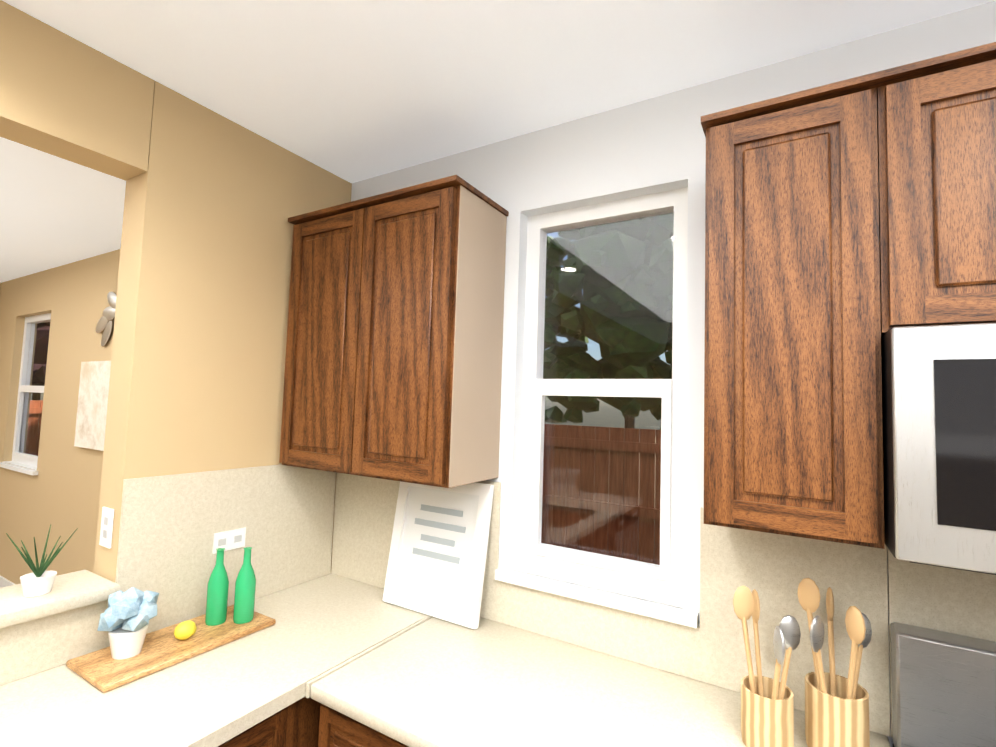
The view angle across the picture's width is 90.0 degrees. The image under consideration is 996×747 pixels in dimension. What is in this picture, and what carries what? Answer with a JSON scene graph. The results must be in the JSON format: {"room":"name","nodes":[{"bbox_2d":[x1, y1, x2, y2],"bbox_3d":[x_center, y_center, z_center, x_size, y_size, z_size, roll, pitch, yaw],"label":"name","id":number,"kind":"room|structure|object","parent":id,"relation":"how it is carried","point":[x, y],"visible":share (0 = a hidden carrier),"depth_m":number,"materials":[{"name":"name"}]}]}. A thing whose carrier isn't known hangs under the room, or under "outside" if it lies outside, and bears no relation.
{"room":"kitchen","nodes":[
{"label":"kitchen","id":0,"kind":"room"},
{"bbox_2d":[6,524,77,596],"bbox_3d":[-1.310,0.538,1.424,0.116,0.176,0.116,1,-4,18],"label":"potted plant","id":1,"kind":"object","parent":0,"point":[39,581],"visible":1,"depth_m":1.41,"materials":[{"name":"white ceramic"}]},
{"bbox_2d":[0,0,154,180],"bbox_3d":[-2.517,-0.998,-0.534,0.150,0.308,5.146,0,-4,31],"label":"header beam","id":2,"kind":"structure","parent":0,"point":[66,97],"depth_m":1.46,"materials":[{"name":"beige paint"}]},
{"bbox_2d":[94,81,351,582],"bbox_3d":[-1.022,0.426,1.956,0.150,2.728,0.848,0,-4,31],"label":"wall","id":3,"kind":"structure","parent":0,"point":[214,201],"depth_m":1.76,"materials":[{"name":"beige paint"}]},
{"bbox_2d":[99,507,113,548],"bbox_3d":[-1.244,0.489,1.583,0.070,0.120,0.006,0,-4,31],"label":"electrical outlet","id":4,"kind":"object","parent":3,"relation":"attached to","point":[107,519],"visible":1,"depth_m":1.58,"materials":[{"name":"white plastic"}]},
{"bbox_2d":[0,464,399,683],"bbox_3d":[-1.162,0.655,0.928,0.658,0.728,2.717,0,-4,31],"label":"backsplash","id":5,"kind":"structure","parent":3,"relation":"attached to","point":[169,524],"depth_m":1.79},
{"bbox_2d":[212,527,245,553],"bbox_3d":[-0.987,0.614,1.832,0.006,0.070,0.120,0,-4,31],"label":"electrical outlet","id":6,"kind":"object","parent":5,"relation":"attached to","point":[231,539],"visible":1,"depth_m":1.83,"materials":[{"name":"white plastic"}]},
{"bbox_2d":[0,0,994,282],"bbox_3d":[-2.206,-1.183,-0.207,9.950,0.120,6.300,0,-4,31],"label":"ceiling","id":7,"kind":"structure","parent":0,"point":[352,90],"depth_m":1.52,"materials":[{"name":"white paint"}]},
{"bbox_2d":[0,0,995,746],"bbox_3d":[-0.680,0.461,2.334,9.950,2.730,0.150,0,-4,31],"label":"wall","id":8,"kind":"structure","parent":0,"point":[657,144],"depth_m":1.85,"materials":[{"name":"white paint"}]},
{"bbox_2d":[0,575,15,587],"bbox_3d":[-2.914,1.777,3.458,4.648,0.096,0.014,0,-4,31],"label":"baseboard","id":9,"kind":"structure","parent":8,"relation":"attached to","point":[4,582],"depth_m":4.17,"materials":[{"name":"white"}]},
{"bbox_2d":[0,313,50,475],"bbox_3d":[-4.057,0.152,4.338,0.880,1.355,0.155,0,-4,31],"label":"window","id":10,"kind":"structure","parent":8,"relation":"in","point":[21,460],"depth_m":4.50,"materials":[{"name":"white plastic"}]},
{"bbox_2d":[74,361,110,450],"bbox_3d":[-2.794,0.222,3.506,0.680,0.620,0.032,0,-4,31],"label":"picture","id":11,"kind":"object","parent":8,"relation":"attached to","point":[92,405],"visible":0.64,"depth_m":3.54},
{"bbox_2d":[95,292,115,345],"bbox_3d":[-2.615,-0.379,3.451,0.754,0.506,0.013,0,-4,31],"label":"wall decoration","id":12,"kind":"object","parent":8,"relation":"attached to","point":[108,313],"visible":0.44,"depth_m":3.55,"materials":[{"name":"silver"}]},
{"bbox_2d":[279,175,508,487],"bbox_3d":[-0.427,-0.126,1.942,0.848,1.007,0.343,0,-4,31],"label":"upper cabinet","id":13,"kind":"object","parent":8,"relation":"attached to","point":[393,359],"visible":1,"depth_m":1.75,"materials":[{"name":"brown wood"}]},
{"bbox_2d":[495,187,698,627],"bbox_3d":[0.342,0.066,1.719,0.680,1.355,0.155,0,-4,31],"label":"window","id":14,"kind":"structure","parent":8,"relation":"in","point":[663,582],"depth_m":1.70,"materials":[{"name":"white plastic"}]},
{"bbox_2d":[701,42,995,548],"bbox_3d":[1.234,-0.148,0.943,1.550,1.048,0.358,0,-4,31],"label":"upper cabinet","id":15,"kind":"object","parent":8,"relation":"attached to","point":[850,223],"visible":1,"depth_m":1.08,"materials":[{"name":"brown wood"}]},
{"bbox_2d":[881,323,995,574],"bbox_3d":[1.188,0.141,0.890,0.805,0.442,0.453,0,-4,31],"label":"microwave","id":16,"kind":"object","parent":15,"relation":"attached to","point":[939,424],"visible":0.86,"depth_m":0.91,"materials":[{"name":"silver metal"}]},
{"bbox_2d":[887,547,995,736],"bbox_3d":[2.014,1.070,0.207,2.843,1.414,0.642,0,-4,31],"label":"backsplash","id":17,"kind":"structure","parent":8,"relation":"attached to","point":[955,601],"depth_m":1.19,"materials":[{"name":"beige stone"}]},
{"bbox_3d":[-0.238,1.637,-1.621,5.150,0.100,6.300,0,-4,31],"label":"floor","id":18,"kind":"structure","parent":0,"visible":0},
{"bbox_2d":[224,700,303,746],"bbox_3d":[-0.974,1.309,1.263,0.609,0.880,0.543,0,-4,31],"label":"base cabinet","id":19,"kind":"object","parent":18,"relation":"on","point":[283,730],"depth_m":1.32,"materials":[{"name":"brown wood"}]},
{"bbox_2d":[0,572,432,746],"bbox_3d":[-1.173,0.819,0.921,0.642,0.039,2.717,0,-4,31],"label":"countertop","id":20,"kind":"structure","parent":19,"relation":"on","point":[324,624],"depth_m":1.34,"materials":[{"name":"beige stone"}]},
{"bbox_2d":[66,547,275,692],"bbox_3d":[-0.987,0.716,1.567,0.235,0.259,0.500,0,-4,31],"label":"tray","id":21,"kind":"object","parent":20,"relation":"on","point":[133,651],"visible":1,"depth_m":1.48,"materials":[{"name":"brown wood"}]},
{"bbox_2d":[382,481,493,628],"bbox_3d":[-0.232,0.647,1.883,0.430,0.488,0.100,0,-4,31],"label":"sign","id":22,"kind":"object","parent":20,"relation":"on","point":[437,554],"visible":0.9,"depth_m":1.87,"materials":[{"name":"white paper"}]},
{"bbox_2d":[311,481,890,746],"bbox_3d":[0.218,1.081,1.279,1.338,1.414,0.642,0,-4,31],"label":"countertop","id":23,"kind":"structure","parent":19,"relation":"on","point":[520,666],"depth_m":1.36,"materials":[{"name":"beige stone"}]},
{"bbox_2d":[733,585,800,746],"bbox_3d":[0.637,0.693,1.183,0.141,0.362,0.178,0,-4,31],"label":"utensil crock","id":24,"kind":"object","parent":23,"relation":"on","point":[767,711],"visible":1,"depth_m":1.17,"materials":[{"name":"brown wood"}]},
{"bbox_2d":[797,578,871,746],"bbox_3d":[0.790,0.687,1.169,0.149,0.382,0.182,0,-4,31],"label":"utensil crock","id":25,"kind":"object","parent":23,"relation":"on","point":[836,710],"visible":1,"depth_m":1.13,"materials":[{"name":"brown wood"}]},
{"bbox_2d":[300,696,320,746],"bbox_3d":[-0.685,1.350,1.745,0.607,0.880,0.730,0,-4,31],"label":"base cabinet","id":26,"kind":"object","parent":18,"relation":"on","point":[310,710],"depth_m":1.44,"materials":[{"name":"brown wood"}]},
{"bbox_2d":[891,622,995,746],"bbox_3d":[1.095,1.179,0.688,0.768,1.200,0.708,0,-4,31],"label":"range","id":27,"kind":"object","parent":18,"relation":"on","point":[943,689],"visible":0.91,"depth_m":1.11,"materials":[{"name":"silver metal"}]},
{"label":"outside","id":28,"kind":"structure","parent":0,"visible":0},
{"bbox_2d":[38,423,655,550],"bbox_3d":[-0.799,2.266,2.165,80.000,0.300,80.000,0,-4,31],"label":"ground","id":29,"kind":"structure","parent":28,"point":[608,501],"depth_m":8.70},
{"bbox_2d":[25,400,42,454],"bbox_3d":[-9.543,0.959,3.419,0.110,1.900,13.016,0,-4,31],"label":"fence","id":30,"kind":"object","parent":29,"relation":"on","point":[32,429],"depth_m":7.60,"materials":[{"name":"brown wood"}]},
{"bbox_2d":[31,322,49,446],"bbox_3d":[-9.597,-0.540,10.440,5.114,5.797,5.164,0,-4,31],"label":"tree","id":31,"kind":"object","parent":29,"relation":"on","point":[39,353],"depth_m":8.93,"materials":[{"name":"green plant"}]},
{"bbox_2d":[541,424,660,564],"bbox_3d":[1.257,1.437,4.732,17.308,1.820,0.060,0,-4,31],"label":"fence","id":32,"kind":"object","parent":29,"relation":"on","point":[599,436],"depth_m":4.89,"materials":[{"name":"brown wood"}]},
{"bbox_2d":[543,213,673,503],"bbox_3d":[1.699,0.068,6.383,2.808,4.794,2.881,0,-4,31],"label":"tree","id":33,"kind":"object","parent":29,"relation":"on","point":[617,324],"depth_m":5.67,"materials":[{"name":"green plant"}]}
]}

